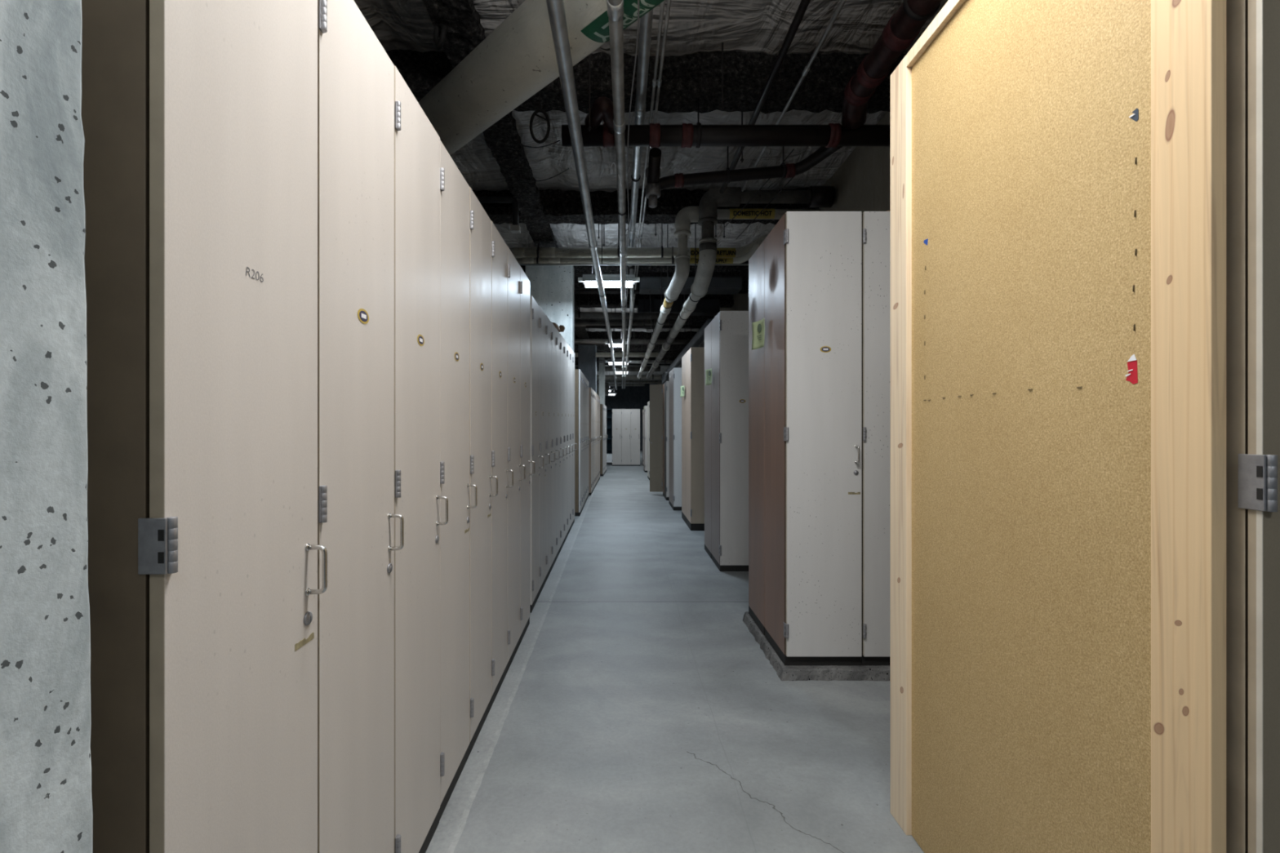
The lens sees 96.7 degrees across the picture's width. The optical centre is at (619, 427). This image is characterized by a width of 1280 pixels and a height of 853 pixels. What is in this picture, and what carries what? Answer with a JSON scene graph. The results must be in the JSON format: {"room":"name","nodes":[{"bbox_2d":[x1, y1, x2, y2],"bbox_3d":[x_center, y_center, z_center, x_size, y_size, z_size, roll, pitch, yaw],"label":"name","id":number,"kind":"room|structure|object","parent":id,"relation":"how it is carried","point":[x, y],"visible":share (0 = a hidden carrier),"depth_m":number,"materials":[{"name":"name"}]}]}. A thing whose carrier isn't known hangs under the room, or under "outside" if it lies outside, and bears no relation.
{"room":"basement storage corridor","nodes":[
{"label":"basement storage corridor","id":0,"kind":"room"},
{"bbox_2d":[0,0,93,852],"bbox_3d":[-0.725,-0.690,-0.172,0.450,3.980,1.456,0,0,0],"label":"wall","id":1,"kind":"structure","parent":0,"point":[46,797],"depth_m":0.49,"materials":[{"name":"concrete"}]},
{"bbox_2d":[604,382,657,450],"bbox_3d":[-0.220,-0.740,32.050,4.960,4.080,0.100,0,0,0],"label":"wall","id":2,"kind":"structure","parent":0,"point":[630,397],"depth_m":32.00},
{"bbox_2d":[353,0,948,380],"bbox_3d":[-0.220,-2.579,14.500,4.760,0.134,35.000,0,0,0],"label":"ceiling","id":3,"kind":"structure","parent":0,"point":[695,26],"depth_m":4.68,"materials":[{"name":"fabric"}]},
{"bbox_2d":[422,0,598,365],"bbox_3d":[-0.929,-2.461,11.497,0.299,0.402,21.021,0,0,0],"label":"ceiling beam","id":4,"kind":"structure","parent":3,"relation":"attached to","point":[464,33],"depth_m":4.54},
{"bbox_2d":[433,23,447,50],"bbox_3d":[-1.021,-2.378,3.240,0.102,0.446,0.038,0,0,37],"label":"cable loop","id":5,"kind":"object","parent":4,"relation":"hanging from","point":[439,42],"visible":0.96,"depth_m":3.23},
{"bbox_2d":[476,196,520,233],"bbox_3d":[-1.448,-2.095,5.600,0.945,0.349,0.080,0,0,0],"label":"pipe","id":6,"kind":"object","parent":4,"relation":"attached to","point":[515,228],"visible":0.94,"depth_m":5.58,"materials":[{"name":"plastic"}]},
{"bbox_2d":[529,90,550,143],"bbox_3d":[-0.530,-2.248,3.800,0.139,0.704,0.020,0,0,0],"label":"cable loop","id":7,"kind":"object","parent":3,"relation":"hanging from","point":[539,110],"visible":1,"depth_m":3.79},
{"bbox_2d":[417,0,664,155],"bbox_3d":[-0.095,-2.145,2.469,0.374,0.911,6.101,0,0,-44],"label":"air duct","id":8,"kind":"object","parent":3,"relation":"hanging from","point":[517,60],"visible":0.52,"depth_m":2.79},
{"bbox_2d":[546,0,617,390],"bbox_3d":[-0.170,-2.080,12.200,0.109,1.039,23.601,0,0,0],"label":"conduit","id":9,"kind":"object","parent":3,"relation":"hanging from","point":[556,8],"visible":0.98,"depth_m":2.98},
{"bbox_2d":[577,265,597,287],"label":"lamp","id":10,"kind":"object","parent":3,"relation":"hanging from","point":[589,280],"depth_m":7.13,"materials":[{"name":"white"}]},
{"bbox_2d":[602,274,621,287],"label":"lamp","id":11,"kind":"object","parent":3,"relation":"hanging from","point":[608,280],"depth_m":7.13,"materials":[{"name":"white"}]},
{"bbox_2d":[584,280,632,287],"bbox_3d":[-0.130,-1.804,7.200,0.600,0.061,0.166,0,0,0],"label":"diffuser","id":12,"kind":"object","parent":11,"relation":"attached to","point":[588,283],"depth_m":7.13,"materials":[{"name":"white"}]},
{"bbox_2d":[604,339,626,346],"bbox_3d":[-0.060,-2.136,12.000,0.480,0.887,0.170,0,0,0],"label":"lamp","id":13,"kind":"object","parent":3,"relation":"hanging from","point":[616,343],"visible":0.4,"depth_m":11.93,"materials":[{"name":"white"}]},
{"bbox_2d":[606,0,626,388],"bbox_3d":[0.078,-2.108,12.200,0.108,0.984,23.601,0,0,0],"label":"conduit","id":14,"kind":"object","parent":3,"relation":"hanging from","point":[615,7],"visible":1,"depth_m":3.05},
{"bbox_2d":[626,0,639,343],"bbox_3d":[0.104,-1.655,6.495,0.047,0.042,9.791,0,0,1],"label":"conduit","id":15,"kind":"object","parent":14,"relation":"attached to","point":[637,0],"visible":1,"depth_m":3.12,"materials":[{"name":"metal"}]},
{"bbox_2d":[574,352,658,357],"bbox_3d":[-0.725,-2.195,14.600,3.650,0.809,0.138,0,0,0],"label":"beam","id":16,"kind":"structure","parent":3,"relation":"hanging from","point":[597,354],"depth_m":14.55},
{"bbox_2d":[574,365,660,371],"bbox_3d":[-0.625,-2.174,18.000,3.850,0.853,0.206,0,0,0],"label":"pipe","id":17,"kind":"object","parent":3,"relation":"hanging from","point":[607,368],"visible":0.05,"depth_m":17.93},
{"bbox_2d":[573,293,679,319],"bbox_3d":[-0.725,-2.258,10.025,3.659,0.684,0.127,0,0,-4],"label":"pipe","id":18,"kind":"object","parent":3,"relation":"hanging from","point":[579,314],"visible":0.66,"depth_m":10.03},
{"bbox_2d":[573,351,681,354],"bbox_3d":[-0.219,-2.480,17.690,4.788,0.388,0.298,0,0,0],"label":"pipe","id":19,"kind":"structure","parent":3,"relation":"hanging from","point":[667,352],"depth_m":17.56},
{"bbox_2d":[623,268,633,388],"bbox_3d":[0.198,-2.105,15.986,0.070,0.990,16.028,0,0,0],"label":"conduit","id":20,"kind":"object","parent":3,"relation":"hanging from","point":[631,270],"visible":0.98,"depth_m":8.82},
{"bbox_2d":[596,363,662,379],"bbox_3d":[-0.200,-2.154,20.400,4.700,0.892,0.183,0,0,0],"label":"beam","id":21,"kind":"structure","parent":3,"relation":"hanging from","point":[606,376],"depth_m":20.34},
{"bbox_2d":[596,380,662,383],"bbox_3d":[-0.200,-2.175,22.725,4.707,0.849,0.138,0,0,-3],"label":"pipe","id":22,"kind":"object","parent":3,"relation":"hanging from","point":[609,381],"visible":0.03,"depth_m":22.73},
{"bbox_2d":[573,319,685,326],"bbox_3d":[-0.625,-2.287,11.200,3.850,0.626,0.172,0,0,0],"label":"beam","id":23,"kind":"structure","parent":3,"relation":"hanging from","point":[577,322],"depth_m":11.13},
{"bbox_2d":[573,344,686,351],"bbox_3d":[-0.221,-2.480,17.000,4.780,0.395,0.365,0,0,0],"label":"beam","id":24,"kind":"structure","parent":3,"relation":"attached to","point":[599,347],"depth_m":16.84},
{"bbox_2d":[573,328,690,344],"bbox_3d":[-0.200,-2.231,12.725,4.707,0.738,0.116,0,0,-3],"label":"beam","id":25,"kind":"structure","parent":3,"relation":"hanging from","point":[575,340],"depth_m":12.71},
{"bbox_2d":[626,274,639,287],"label":"lamp","id":26,"kind":"object","parent":3,"relation":"hanging from","point":[632,279],"depth_m":7.14,"materials":[{"name":"white"}]},
{"bbox_2d":[598,360,673,364],"bbox_3d":[0.775,-2.231,16.725,2.761,0.738,0.116,0,0,-5],"label":"pipe","id":27,"kind":"object","parent":3,"relation":"hanging from","point":[649,362],"visible":0.38,"depth_m":16.69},
{"bbox_2d":[508,223,768,257],"bbox_3d":[-0.200,-2.332,7.000,4.700,0.536,0.152,0,0,0],"label":"insulated pipe","id":28,"kind":"object","parent":3,"relation":"hanging from","point":[517,252],"visible":0.59,"depth_m":6.94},
{"bbox_2d":[515,241,760,263],"bbox_3d":[-0.417,-2.099,6.869,4.265,0.252,0.220,0,0,0],"label":"insulated pipe","id":29,"kind":"object","parent":28,"relation":"attached to","point":[745,257],"visible":0.61,"depth_m":6.89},
{"bbox_2d":[627,8,653,266],"bbox_3d":[0.149,-2.432,4.440,0.082,0.436,6.880,0,0,0],"label":"pipe","id":30,"kind":"object","parent":3,"relation":"hanging from","point":[646,21],"visible":0.95,"depth_m":3.87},
{"bbox_2d":[586,293,702,328],"bbox_3d":[0.775,-2.198,10.300,2.750,0.804,0.049,0,0,0],"label":"pipe","id":31,"kind":"object","parent":3,"relation":"hanging from","point":[643,326],"visible":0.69,"depth_m":10.28,"materials":[{"name":"black metal"}]},
{"bbox_2d":[573,287,748,293],"bbox_3d":[-0.200,-2.342,8.900,4.700,0.516,0.071,0,0,0],"label":"pipe","id":32,"kind":"object","parent":3,"relation":"hanging from","point":[575,291],"visible":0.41,"depth_m":8.88,"materials":[{"name":"black metal"}]},
{"bbox_2d":[637,206,821,378],"bbox_3d":[1.315,-2.034,11.693,1.569,1.131,11.615,0,0,0],"label":"pipe","id":33,"kind":"object","parent":3,"relation":"hanging from","point":[687,215],"visible":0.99,"depth_m":5.93,"materials":[{"name":"grey metal"}]},
{"bbox_2d":[646,186,835,378],"bbox_3d":[1.465,-2.027,11.540,1.357,1.145,11.921,0,0,0],"label":"pipe","id":34,"kind":"object","parent":3,"relation":"hanging from","point":[815,196],"visible":0.98,"depth_m":5.63,"materials":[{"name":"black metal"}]},
{"bbox_2d":[841,0,942,129],"bbox_3d":[1.582,-2.348,2.783,0.228,0.605,2.367,0,0,0],"label":"pipe","id":35,"kind":"object","parent":3,"relation":"hanging from","point":[905,24],"visible":1,"depth_m":3.28,"materials":[{"name":"metal"}]},
{"bbox_3d":[-0.220,-2.479,1.731,4.779,0.395,0.309,0,0,0],"label":"trim","id":36,"kind":"structure","parent":3,"relation":"attached to","visible":0},
{"bbox_2d":[720,0,810,193],"bbox_3d":[0.988,-2.260,3.625,0.050,0.044,3.650,0,0,0],"label":"pipe","id":37,"kind":"object","parent":36,"relation":"attached to","point":[803,5],"visible":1,"depth_m":3.56,"materials":[{"name":"metal"}]},
{"bbox_2d":[741,0,846,191],"bbox_3d":[1.190,-2.270,3.625,0.032,0.032,3.650,0,0,0],"label":"conduit","id":38,"kind":"object","parent":36,"relation":"attached to","point":[842,3],"visible":1,"depth_m":3.59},
{"bbox_2d":[425,450,924,852],"bbox_3d":[-0.220,1.360,14.500,4.960,0.120,35.000,0,0,0],"label":"floor","id":39,"kind":"structure","parent":0,"point":[637,708],"depth_m":2.44,"materials":[{"name":"concrete"}]},
{"bbox_2d":[80,0,327,852],"bbox_3d":[-0.799,0.179,0.920,0.498,2.242,0.382,0,0,0],"label":"storage cabinet","id":40,"kind":"object","parent":39,"relation":"on","point":[199,117],"visible":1,"depth_m":0.81,"materials":[{"name":"metal"}]},
{"bbox_2d":[317,0,404,852],"bbox_3d":[-0.799,0.177,1.302,0.498,2.246,0.379,0,0,0],"label":"storage cabinet","id":41,"kind":"object","parent":39,"relation":"on","point":[356,515],"visible":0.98,"depth_m":1.26,"materials":[{"name":"metal"}]},
{"bbox_2d":[394,66,448,852],"bbox_3d":[-0.799,0.175,1.681,0.498,2.250,0.379,0,0,0],"label":"storage cabinet","id":42,"kind":"object","parent":39,"relation":"on","point":[417,497],"visible":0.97,"depth_m":1.63,"materials":[{"name":"metal"}]},
{"bbox_2d":[439,140,477,820],"bbox_3d":[-0.801,0.176,2.061,0.498,2.248,0.379,0,0,0],"label":"storage cabinet","id":43,"kind":"object","parent":39,"relation":"on","point":[455,485],"visible":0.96,"depth_m":2.04,"materials":[{"name":"metal"}]},
{"bbox_2d":[469,186,497,754],"bbox_3d":[-0.801,0.174,2.440,0.498,2.252,0.379,0,0,0],"label":"storage cabinet","id":44,"kind":"object","parent":39,"relation":"on","point":[480,224],"visible":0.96,"depth_m":2.40,"materials":[{"name":"metal"}]},
{"bbox_2d":[490,221,513,707],"bbox_3d":[-0.801,0.172,2.820,0.498,2.256,0.379,0,0,0],"label":"storage cabinet","id":45,"kind":"object","parent":39,"relation":"on","point":[500,469],"visible":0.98,"depth_m":2.80,"materials":[{"name":"metal"}]},
{"bbox_2d":[506,245,525,671],"bbox_3d":[-0.801,0.170,3.199,0.498,2.260,0.379,0,0,0],"label":"storage cabinet","id":46,"kind":"object","parent":39,"relation":"on","point":[513,267],"visible":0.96,"depth_m":3.19,"materials":[{"name":"metal"}]},
{"bbox_2d":[519,266,534,645],"bbox_3d":[-0.801,0.168,3.579,0.498,2.264,0.379,0,0,0],"label":"storage cabinet","id":47,"kind":"object","parent":39,"relation":"on","point":[524,281],"visible":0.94,"depth_m":3.54,"materials":[{"name":"metal"}]},
{"bbox_2d":[529,295,543,613],"bbox_3d":[-0.823,0.188,4.177,0.498,2.225,0.384,0,0,0],"label":"storage cabinet","id":48,"kind":"object","parent":39,"relation":"on","point":[535,456],"visible":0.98,"depth_m":4.06,"materials":[{"name":"metal"}]},
{"bbox_2d":[538,305,550,595],"bbox_3d":[-0.823,0.182,4.562,0.498,2.235,0.384,0,0,0],"label":"storage cabinet","id":49,"kind":"object","parent":39,"relation":"on","point":[542,315],"visible":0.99,"depth_m":4.53,"materials":[{"name":"metal"}]},
{"bbox_2d":[524,265,573,351],"bbox_3d":[-0.988,-0.510,8.135,0.665,3.620,0.330,0,0,0],"label":"concrete column","id":50,"kind":"structure","parent":39,"relation":"on","point":[552,286],"depth_m":7.97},
{"bbox_2d":[545,314,555,582],"bbox_3d":[-0.823,0.177,4.947,0.498,2.245,0.384,0,0,0],"label":"storage cabinet","id":51,"kind":"object","parent":39,"relation":"on","point":[548,324],"visible":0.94,"depth_m":4.96,"materials":[{"name":"metal"}]},
{"bbox_2d":[551,321,559,570],"bbox_3d":[-0.823,0.172,5.332,0.498,2.255,0.384,0,0,0],"label":"storage cabinet","id":52,"kind":"object","parent":39,"relation":"on","point":[553,329],"visible":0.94,"depth_m":5.33,"materials":[{"name":"metal"}]},
{"bbox_2d":[555,328,563,559],"bbox_3d":[-0.823,0.168,5.717,0.498,2.265,0.384,0,0,0],"label":"storage cabinet","id":53,"kind":"object","parent":39,"relation":"on","point":[557,334],"visible":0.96,"depth_m":5.68,"materials":[{"name":"metal"}]},
{"bbox_2d":[560,333,567,551],"bbox_3d":[-0.823,0.163,6.102,0.498,2.275,0.384,0,0,0],"label":"storage cabinet","id":54,"kind":"object","parent":39,"relation":"on","point":[562,340],"visible":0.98,"depth_m":6.09,"materials":[{"name":"metal"}]},
{"bbox_2d":[563,337,569,544],"bbox_3d":[-0.823,0.158,6.487,0.498,2.285,0.384,0,0,0],"label":"storage cabinet","id":55,"kind":"object","parent":39,"relation":"on","point":[565,342],"visible":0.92,"depth_m":6.45,"materials":[{"name":"metal"}]},
{"bbox_2d":[566,343,573,537],"bbox_3d":[-0.823,0.152,6.872,0.498,2.295,0.384,0,0,0],"label":"storage cabinet","id":56,"kind":"object","parent":39,"relation":"on","point":[568,346],"visible":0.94,"depth_m":6.87,"materials":[{"name":"metal"}]},
{"bbox_2d":[569,346,575,530],"bbox_3d":[-0.823,0.147,7.257,0.498,2.305,0.384,0,0,0],"label":"storage cabinet","id":57,"kind":"object","parent":39,"relation":"on","point":[571,349],"visible":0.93,"depth_m":7.22,"materials":[{"name":"metal"}]},
{"bbox_2d":[572,350,577,525],"bbox_3d":[-0.823,0.142,7.642,0.498,2.315,0.384,0,0,0],"label":"storage cabinet","id":58,"kind":"object","parent":39,"relation":"on","point":[573,353],"visible":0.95,"depth_m":7.61,"materials":[{"name":"metal"}]},
{"bbox_2d":[574,368,584,515],"bbox_3d":[-0.764,0.225,8.519,0.458,2.150,0.400,0,0,0],"label":"storage cabinet","id":59,"kind":"object","parent":39,"relation":"on","point":[578,373],"visible":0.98,"depth_m":8.32,"materials":[{"name":"metal"}]},
{"bbox_2d":[581,373,585,511],"bbox_3d":[-0.764,0.225,8.919,0.458,2.150,0.400,0,0,0],"label":"storage cabinet","id":60,"kind":"object","parent":39,"relation":"on","point":[582,373],"visible":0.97,"depth_m":8.86,"materials":[{"name":"metal"}]},
{"bbox_2d":[582,375,586,508],"bbox_3d":[-0.764,0.225,9.319,0.458,2.150,0.400,0,0,0],"label":"storage cabinet","id":61,"kind":"object","parent":39,"relation":"on","point":[584,375],"visible":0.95,"depth_m":9.34,"materials":[{"name":"metal"}]},
{"bbox_2d":[584,377,588,504],"bbox_3d":[-0.764,0.225,9.719,0.458,2.150,0.400,0,0,0],"label":"storage cabinet","id":62,"kind":"object","parent":39,"relation":"on","point":[585,378],"visible":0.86,"depth_m":9.72,"materials":[{"name":"metal"}]},
{"bbox_2d":[577,344,596,393],"bbox_3d":[-0.825,-0.425,14.810,0.450,3.450,0.580,0,0,0],"label":"concrete column","id":63,"kind":"structure","parent":39,"relation":"on","point":[587,359],"depth_m":14.52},
{"bbox_2d":[586,378,589,501],"bbox_3d":[-0.764,0.225,10.119,0.458,2.150,0.400,0,0,0],"label":"storage cabinet","id":64,"kind":"object","parent":39,"relation":"on","point":[587,439],"visible":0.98,"depth_m":10.13,"materials":[{"name":"metal"}]},
{"bbox_2d":[587,381,591,497],"bbox_3d":[-0.764,0.225,10.519,0.458,2.150,0.400,0,0,0],"label":"storage cabinet","id":65,"kind":"object","parent":39,"relation":"on","point":[588,381],"visible":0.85,"depth_m":10.49,"materials":[{"name":"metal"}]},
{"bbox_2d":[588,387,594,495],"bbox_3d":[-0.726,0.270,11.059,0.458,2.060,0.400,0,0,0],"label":"storage cabinet","id":66,"kind":"object","parent":39,"relation":"on","point":[590,445],"visible":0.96,"depth_m":10.86,"materials":[{"name":"metal"}]},
{"bbox_2d":[591,388,595,493],"bbox_3d":[-0.720,0.270,11.459,0.458,2.060,0.400,0,0,0],"label":"storage cabinet","id":67,"kind":"object","parent":39,"relation":"on","point":[592,388],"visible":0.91,"depth_m":11.26,"materials":[{"name":"metal"}]},
{"bbox_2d":[594,391,597,488],"bbox_3d":[-0.708,0.270,12.259,0.458,2.060,0.400,0,0,0],"label":"storage cabinet","id":68,"kind":"object","parent":39,"relation":"on","point":[594,392],"visible":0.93,"depth_m":12.39,"materials":[{"name":"metal"}]},
{"bbox_2d":[598,357,604,404],"bbox_3d":[-0.530,-0.400,17.350,0.180,3.400,0.300,0,0,0],"label":"concrete column","id":69,"kind":"structure","parent":39,"relation":"on","point":[601,366],"depth_m":17.20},
{"bbox_2d":[600,404,604,475],"bbox_3d":[-0.611,0.340,15.329,0.458,1.920,0.400,0,0,0],"label":"storage cabinet","id":70,"kind":"object","parent":39,"relation":"on","point":[602,406],"visible":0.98,"depth_m":15.13,"materials":[{"name":"metal"}]},
{"bbox_2d":[606,408,614,453],"bbox_3d":[-0.390,0.300,21.280,0.460,2.000,0.560,0,0,0],"label":"shelving rack","id":71,"kind":"object","parent":39,"relation":"on","point":[609,411],"visible":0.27,"depth_m":21.55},
{"bbox_2d":[612,408,621,466],"bbox_3d":[-0.085,0.343,19.406,0.316,1.915,0.488,0,0,0],"label":"storage cabinet","id":72,"kind":"object","parent":39,"relation":"on","point":[616,413],"visible":0.97,"depth_m":19.20,"materials":[{"name":"metal"}]},
{"bbox_2d":[621,408,631,466],"bbox_3d":[0.231,0.343,19.406,0.316,1.915,0.488,0,0,0],"label":"storage cabinet","id":73,"kind":"object","parent":39,"relation":"on","point":[625,413],"visible":1,"depth_m":19.20,"materials":[{"name":"metal"}]},
{"bbox_2d":[631,408,639,466],"bbox_3d":[0.547,0.343,19.406,0.316,1.915,0.488,0,0,0],"label":"storage cabinet","id":74,"kind":"object","parent":39,"relation":"on","point":[635,413],"visible":0.99,"depth_m":19.20,"materials":[{"name":"metal"}]},
{"bbox_2d":[643,405,647,472],"bbox_3d":[0.935,0.340,16.781,0.400,1.920,0.838,0,0,0],"label":"storage cabinet","id":75,"kind":"object","parent":39,"relation":"on","point":[645,407],"visible":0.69,"depth_m":16.40,"materials":[{"name":"metal"}]},
{"bbox_2d":[647,400,649,479],"bbox_3d":[0.935,0.325,14.381,0.400,1.950,0.838,0,0,0],"label":"storage cabinet","id":76,"kind":"object","parent":39,"relation":"on","point":[648,402],"visible":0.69,"depth_m":14.28,"materials":[{"name":"metal"}]},
{"bbox_2d":[649,383,664,496],"bbox_3d":[0.915,0.235,10.805,0.650,2.130,0.490,0,0,0],"label":"storage cabinet","id":77,"kind":"object","parent":39,"relation":"on","point":[656,391],"visible":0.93,"depth_m":11.01,"materials":[{"name":"metal"}]},
{"bbox_2d":[664,381,669,500],"bbox_3d":[1.035,0.240,10.306,0.400,2.120,0.488,0,0,0],"label":"storage cabinet","id":78,"kind":"object","parent":39,"relation":"on","point":[667,383],"visible":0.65,"depth_m":10.10,"materials":[{"name":"metal"}]},
{"bbox_2d":[669,371,671,506],"bbox_3d":[1.048,0.185,9.515,0.400,2.230,0.445,0,0,0],"label":"storage cabinet","id":79,"kind":"object","parent":39,"relation":"on","point":[670,371],"visible":0.11,"depth_m":9.39,"materials":[{"name":"metal"}]},
{"bbox_2d":[671,367,681,510],"bbox_3d":[1.045,0.185,9.065,0.404,2.230,0.445,0,0,0],"label":"storage cabinet","id":80,"kind":"object","parent":39,"relation":"on","point":[676,372],"visible":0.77,"depth_m":8.88,"materials":[{"name":"metal"}]},
{"bbox_2d":[681,353,685,522],"bbox_3d":[1.100,0.147,7.958,0.400,2.305,0.560,0,0,0],"label":"storage cabinet","id":81,"kind":"object","parent":39,"relation":"on","point":[683,358],"visible":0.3,"depth_m":7.95,"materials":[{"name":"metal"}]},
{"bbox_2d":[685,346,704,530],"bbox_3d":[1.097,0.147,7.392,0.404,2.305,0.560,0,0,0],"label":"storage cabinet","id":82,"kind":"object","parent":39,"relation":"on","point":[695,356],"visible":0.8,"depth_m":7.15,"materials":[{"name":"metal"}]},
{"bbox_2d":[704,320,711,559],"bbox_3d":[1.109,0.125,5.863,0.400,2.350,0.510,0,0,0],"label":"storage cabinet","id":83,"kind":"object","parent":39,"relation":"on","point":[708,331],"visible":0.23,"depth_m":5.82,"materials":[{"name":"metal"}]},
{"bbox_2d":[705,368,711,385],"bbox_3d":[0.876,-0.490,5.527,0.021,0.155,0.170,0,0,-11],"label":"paper note","id":84,"kind":"object","parent":83,"relation":"attached to","point":[708,372],"visible":1,"depth_m":5.56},
{"bbox_2d":[711,311,748,571],"bbox_3d":[1.106,0.125,5.347,0.404,2.350,0.510,0,0,0],"label":"storage cabinet","id":85,"kind":"object","parent":39,"relation":"on","point":[730,329],"visible":0.76,"depth_m":5.13,"materials":[{"name":"metal"}]},
{"bbox_2d":[742,611,890,680],"bbox_3d":[1.486,1.272,3.376,1.318,0.057,0.928,0,0,0],"label":"concrete curb","id":86,"kind":"object","parent":39,"relation":"on","point":[785,673],"visible":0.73,"depth_m":2.93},
{"bbox_2d":[748,240,764,635],"bbox_3d":[1.064,0.061,3.623,0.400,2.362,0.470,0,0,0],"label":"storage cabinet","id":87,"kind":"object","parent":86,"relation":"on","point":[757,261],"visible":0.3,"depth_m":3.56,"materials":[{"name":"metal"}]},
{"bbox_2d":[751,318,764,350],"bbox_3d":[0.831,-0.552,3.377,0.021,0.165,0.165,0,0,-11],"label":"paper note","id":88,"kind":"object","parent":87,"relation":"attached to","point":[757,327],"visible":1,"depth_m":3.40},
{"bbox_2d":[764,211,862,665],"bbox_3d":[1.061,0.061,3.147,0.404,2.362,0.470,0,0,0],"label":"storage cabinet","id":89,"kind":"object","parent":86,"relation":"on","point":[813,260],"visible":1,"depth_m":2.95,"materials":[{"name":"metal"}]},
{"bbox_2d":[861,211,890,665],"bbox_3d":[1.464,0.061,3.147,0.400,2.362,0.470,0,0,0],"label":"storage cabinet","id":90,"kind":"object","parent":86,"relation":"on","point":[876,225],"visible":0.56,"depth_m":2.95,"materials":[{"name":"metal"}]},
{"bbox_2d":[890,0,1226,852],"bbox_3d":[0.926,0.057,1.399,0.024,2.487,1.042,0,0,0],"label":"framed panel","id":91,"kind":"object","parent":39,"relation":"on","point":[1058,167],"visible":1,"depth_m":1.20,"materials":[{"name":"brown wood"}]},
{"bbox_2d":[1226,0,1279,852],"bbox_3d":[1.156,0.000,1.181,0.423,2.600,0.758,0,0,0],"label":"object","id":92,"kind":"object","parent":39,"relation":"on","point":[1252,26],"visible":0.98,"depth_m":0.85,"materials":[{"name":"metal"}]},
{"bbox_2d":[657,110,890,384],"bbox_3d":[2.210,-0.740,14.500,0.100,4.080,35.000,0,0,0],"label":"wall","id":93,"kind":"structure","parent":0,"point":[862,183],"depth_m":5.05,"materials":[{"name":"paint"}]},
{"bbox_2d":[574,354,679,362],"bbox_3d":[-0.221,-2.480,19.970,4.776,0.395,0.294,0,0,0],"label":"beam","id":94,"kind":"structure","parent":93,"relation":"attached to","point":[666,357],"depth_m":19.87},
{"bbox_2d":[519,263,748,265],"bbox_3d":[-0.200,-1.945,6.800,4.700,0.022,0.022,0,0,0],"label":"conduit","id":95,"kind":"object","parent":93,"relation":"attached to","point":[519,264],"visible":0.32,"depth_m":6.79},
{"bbox_2d":[520,260,748,277],"bbox_3d":[-0.220,-2.483,8.571,4.784,0.400,0.303,0,0,0],"label":"trim","id":96,"kind":"structure","parent":93,"relation":"attached to","point":[579,270],"depth_m":8.44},
{"bbox_2d":[573,330,697,339],"bbox_3d":[-0.220,-2.481,15.409,4.781,0.403,0.298,0,0,0],"label":"beam","id":97,"kind":"structure","parent":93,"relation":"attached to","point":[592,335],"depth_m":15.36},
{"bbox_2d":[472,187,818,225],"bbox_3d":[-0.221,-2.477,6.291,4.781,0.399,0.304,0,0,0],"label":"beam","id":98,"kind":"structure","parent":93,"relation":"attached to","point":[560,206],"depth_m":6.24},
{"bbox_2d":[385,48,906,113],"bbox_3d":[-0.221,-2.478,4.009,4.782,0.406,0.307,0,0,0],"label":"beam","id":99,"kind":"structure","parent":93,"relation":"attached to","point":[686,79],"depth_m":3.96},
{"bbox_2d":[582,315,713,328],"bbox_3d":[-0.219,-2.476,13.097,4.779,0.397,0.368,0,0,0],"label":"beam","id":100,"kind":"structure","parent":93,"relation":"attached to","point":[695,320],"depth_m":12.95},
{"bbox_2d":[633,0,665,289],"bbox_3d":[0.232,-2.270,7.500,0.030,0.028,13.000,0,0,0],"label":"conduit","id":101,"kind":"object","parent":93,"relation":"attached to","point":[662,4],"visible":0.72,"depth_m":3.82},
{"bbox_2d":[633,0,671,306],"bbox_3d":[0.265,-2.270,7.500,0.030,0.028,13.000,0,0,0],"label":"conduit","id":102,"kind":"object","parent":93,"relation":"attached to","point":[668,2],"visible":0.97,"depth_m":3.69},
{"bbox_2d":[573,293,733,308],"bbox_3d":[-0.217,-2.478,10.853,4.789,0.394,0.302,0,0,0],"label":"trim","id":103,"kind":"structure","parent":93,"relation":"attached to","point":[726,301],"depth_m":10.80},
{"bbox_2d":[573,276,748,289],"bbox_3d":[-0.219,-2.481,9.601,4.786,0.394,0.374,0,0,0],"label":"trim","id":104,"kind":"structure","parent":93,"relation":"attached to","point":[577,286],"depth_m":9.44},
{"bbox_2d":[637,298,719,315],"bbox_3d":[1.125,-2.290,10.875,1.550,0.260,0.350,0,0,0],"label":"air duct","id":105,"kind":"object","parent":93,"relation":"attached to","point":[704,307],"visible":0.62,"depth_m":10.70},
{"bbox_2d":[639,276,742,293],"bbox_3d":[1.050,-2.110,8.480,1.500,0.180,0.360,0,0,0],"label":"air duct","id":106,"kind":"object","parent":93,"relation":"hanging from","point":[647,285],"visible":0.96,"depth_m":8.30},
{"bbox_2d":[561,96,890,147],"bbox_3d":[0.875,-2.146,3.882,2.550,0.348,0.393,0,0,0],"label":"pipe","id":107,"kind":"object","parent":93,"relation":"hanging from","point":[831,135],"visible":0.8,"depth_m":3.94,"materials":[{"name":"black metal"}]},
{"bbox_2d":[644,146,843,208],"bbox_3d":[0.933,-2.015,4.317,1.460,0.610,0.472,0,0,0],"label":"pipe","id":108,"kind":"object","parent":107,"relation":"attached to","point":[654,185],"visible":0.95,"depth_m":4.46,"materials":[{"name":"black metal"}]},
{"bbox_3d":[1.416,-2.165,15.178,0.022,0.930,0.026,0,0,0],"label":"rod","id":109,"kind":"object","parent":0,"visible":0},
{"bbox_2d":[662,319,712,384],"bbox_3d":[1.675,-1.570,13.900,0.550,0.300,9.800,0,0,0],"label":"air duct","id":110,"kind":"object","parent":109,"relation":"hanging from","point":[698,340],"visible":0.32,"depth_m":11.36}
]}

